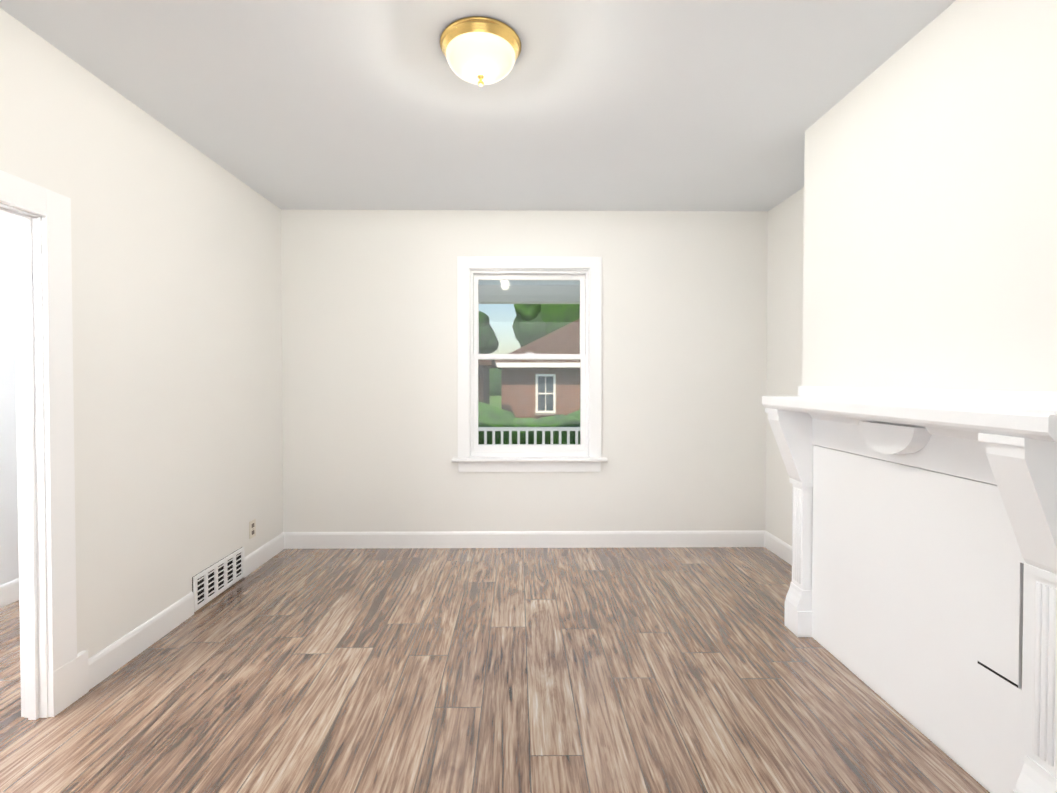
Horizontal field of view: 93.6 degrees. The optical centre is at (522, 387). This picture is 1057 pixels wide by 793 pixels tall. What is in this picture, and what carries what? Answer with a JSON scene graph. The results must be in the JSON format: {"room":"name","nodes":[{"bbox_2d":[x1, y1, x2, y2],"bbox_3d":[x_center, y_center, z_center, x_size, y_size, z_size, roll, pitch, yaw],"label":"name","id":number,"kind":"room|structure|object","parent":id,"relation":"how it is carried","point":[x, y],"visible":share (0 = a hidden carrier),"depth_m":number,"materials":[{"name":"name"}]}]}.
{"room":"living room","nodes":[
{"label":"living room","id":0,"kind":"room"},
{"bbox_2d":[0,213,18,584],"bbox_3d":[-3.031,-0.003,0.194,0.140,2.600,7.210,0,1,-1],"label":"wall","id":1,"kind":"structure","parent":0,"point":[9,559],"depth_m":2.88,"materials":[{"name":"paint"}]},
{"bbox_2d":[0,578,18,607],"bbox_3d":[-2.954,1.235,0.213,0.014,0.125,7.210,0,1,-1],"label":"baseboard","id":2,"kind":"structure","parent":1,"relation":"attached to","point":[9,591],"depth_m":2.87,"materials":[{"name":"paint"}]},
{"bbox_2d":[0,8,282,658],"bbox_3d":[-1.853,-0.003,0.206,0.085,2.600,7.210,0,1,-1],"label":"wall","id":3,"kind":"structure","parent":0,"point":[177,334],"depth_m":2.44,"materials":[{"name":"paint"}]},
{"bbox_2d":[0,170,88,719],"bbox_3d":[-1.865,0.264,1.468,0.127,2.025,1.167,0,1,-1],"label":"door frame","id":4,"kind":"structure","parent":3,"relation":"attached to","point":[54,670],"depth_m":1.90,"materials":[{"name":"paint"}]},
{"bbox_2d":[88,592,193,689],"bbox_3d":[-1.827,1.201,2.409,0.014,0.125,0.684,0,1,-1],"label":"baseboard","id":5,"kind":"structure","parent":3,"relation":"attached to","point":[107,661],"depth_m":2.34,"materials":[{"name":"paint"}]},
{"bbox_2d":[192,547,244,611],"bbox_3d":[-1.831,1.146,3.005,0.016,0.193,0.500,0,1,-1],"label":"air vent","id":6,"kind":"object","parent":3,"relation":"in","point":[210,583],"visible":0.98,"depth_m":2.96,"materials":[{"name":"white metal"}]},
{"bbox_2d":[249,519,255,538],"bbox_3d":[-1.839,0.964,3.377,0.008,0.116,0.072,0,1,-1],"label":"electrical outlet plate","id":7,"kind":"object","parent":3,"relation":"attached to","point":[252,528],"visible":1,"depth_m":3.37,"materials":[{"name":"beige plastic"}]},
{"bbox_2d":[243,532,283,577],"bbox_3d":[-1.839,1.184,3.525,0.014,0.125,0.531,0,1,-1],"label":"baseboard","id":8,"kind":"structure","parent":3,"relation":"attached to","point":[260,556],"depth_m":3.50,"materials":[{"name":"paint"}]},
{"bbox_2d":[0,0,955,210],"bbox_3d":[-0.516,-1.353,0.200,5.170,0.100,7.490,0,1,-1],"label":"ceiling","id":9,"kind":"structure","parent":0,"point":[653,105],"depth_m":2.23,"materials":[{"name":"paint"}]},
{"bbox_2d":[440,16,520,86],"bbox_3d":[-0.164,-1.250,1.930,0.316,0.158,0.316,0,1,-1],"label":"ceiling light fixture","id":10,"kind":"object","parent":9,"relation":"attached to","point":[480,51],"visible":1,"depth_m":1.85,"materials":[{"name":"white glass"}]},
{"bbox_2d":[0,547,989,792],"bbox_3d":[-0.516,1.337,0.241,5.170,0.080,7.490,0,1,-1],"label":"floor","id":11,"kind":"structure","parent":0,"point":[556,670],"depth_m":2.06,"materials":[{"name":"brown wood"}]},
{"bbox_2d":[281,210,767,531],"bbox_3d":[-0.555,-0.060,3.925,5.170,2.600,0.200,0,1,-1],"label":"wall","id":12,"kind":"structure","parent":0,"point":[369,375],"depth_m":3.83,"materials":[{"name":"paint"}]},
{"bbox_2d":[284,530,763,548],"bbox_3d":[0.021,1.179,3.843,3.740,0.125,0.014,0,1,-1],"label":"baseboard","id":13,"kind":"structure","parent":12,"relation":"attached to","point":[453,539],"depth_m":3.84,"materials":[{"name":"paint"}]},
{"bbox_2d":[452,256,607,471],"bbox_3d":[0.050,-0.176,3.919,1.188,1.655,0.320,0,1,-1],"label":"window unit","id":14,"kind":"structure","parent":12,"relation":"in","point":[584,455],"depth_m":3.83,"materials":[{"name":"paint"}]},
{"bbox_2d":[766,187,803,545],"bbox_3d":[1.999,-0.004,0.247,0.140,2.600,7.210,0,1,-1],"label":"wall","id":15,"kind":"structure","parent":0,"point":[785,270],"depth_m":3.61,"materials":[{"name":"paint"}]},
{"bbox_2d":[764,530,791,564],"bbox_3d":[1.891,1.188,3.235,0.014,0.125,1.190,0,1,-1],"label":"baseboard","id":16,"kind":"structure","parent":15,"relation":"attached to","point":[783,550],"depth_m":3.65,"materials":[{"name":"paint"}]},
{"bbox_2d":[803,0,1056,391],"bbox_3d":[1.697,-0.028,1.864,0.430,2.600,1.510,0,1,-1],"label":"wall","id":17,"kind":"structure","parent":0,"point":[930,209],"depth_m":1.75,"materials":[{"name":"paint"}]},
{"bbox_2d":[762,386,1056,792],"bbox_3d":[1.375,0.637,1.923,0.210,1.266,1.415,0,1,-1],"label":"fireplace mantel","id":18,"kind":"object","parent":17,"relation":"attached to","point":[921,596],"visible":1,"depth_m":1.73,"materials":[{"name":"white wood"}]},
{"label":"outside","id":19,"kind":"structure","parent":0,"visible":0},
{"bbox_2d":[489,396,500,407],"bbox_3d":[-0.385,1.754,42.156,80.000,0.200,75.390,0,1,-1],"label":"ground","id":20,"kind":"structure","parent":19,"point":[493,401],"depth_m":52.39,"materials":[{"name":"green plant"}]},
{"bbox_2d":[478,359,496,403],"bbox_3d":[-2.746,0.678,12.554,4.050,2.860,2.900,0,1,-1],"label":"shed","id":21,"kind":"object","parent":20,"relation":"on","point":[482,375],"depth_m":11.32,"materials":[{"name":"grey"}]},
{"bbox_2d":[479,311,498,353],"bbox_3d":[-1.936,-0.604,20.804,1.859,5.170,1.493,0,1,-1],"label":"tree","id":22,"kind":"object","parent":20,"relation":"on","point":[484,346],"depth_m":20.38,"materials":[{"name":"green plant"}]},
{"bbox_2d":[489,360,500,395],"bbox_3d":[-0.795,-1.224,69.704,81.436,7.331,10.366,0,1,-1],"label":"tree","id":23,"kind":"object","parent":20,"relation":"on","point":[494,378],"depth_m":70.81,"materials":[{"name":"green plant"}]},
{"bbox_2d":[478,401,579,443],"bbox_3d":[0.005,1.552,8.453,7.998,2.606,1.889,0,1,-1],"label":"hedge","id":24,"kind":"object","parent":20,"relation":"on","point":[511,419],"depth_m":8.04,"materials":[{"name":"green plant"}]},
{"bbox_2d":[495,319,579,418],"bbox_3d":[4.837,-0.339,18.860,11.750,4.700,8.720,0,1,-1],"label":"house","id":25,"kind":"structure","parent":20,"relation":"on","point":[512,381],"depth_m":14.83,"materials":[{"name":"brick"}]},
{"bbox_2d":[512,304,579,346],"bbox_3d":[2.583,-2.420,27.946,6.387,8.582,4.085,0,1,-1],"label":"tree","id":26,"kind":"object","parent":20,"relation":"on","point":[574,312],"depth_m":26.87,"materials":[{"name":"green plant"}]},
{"bbox_3d":[0.007,1.770,5.229,9.000,0.900,2.340,0,1,-1],"label":"porch floor","id":27,"kind":"structure","parent":20,"relation":"on","visible":0},
{"bbox_3d":[-0.005,0.119,6.284,8.780,2.370,0.180,0,1,-1],"label":"porch column","id":28,"kind":"structure","parent":27,"relation":"on","visible":0},
{"bbox_2d":[478,427,579,444],"bbox_3d":[-0.005,0.854,6.285,8.600,0.700,0.070,0,1,-1],"label":"porch railing","id":29,"kind":"object","parent":28,"relation":"attached to","point":[536,429],"depth_m":6.26,"materials":[{"name":"white wood"}]},
{"bbox_2d":[479,280,579,303],"bbox_3d":[0.006,-1.216,5.258,9.000,0.330,2.490,0,1,-1],"label":"porch ceiling","id":30,"kind":"structure","parent":28,"relation":"on","point":[565,298],"depth_m":6.17,"materials":[{"name":"white"}]}
]}

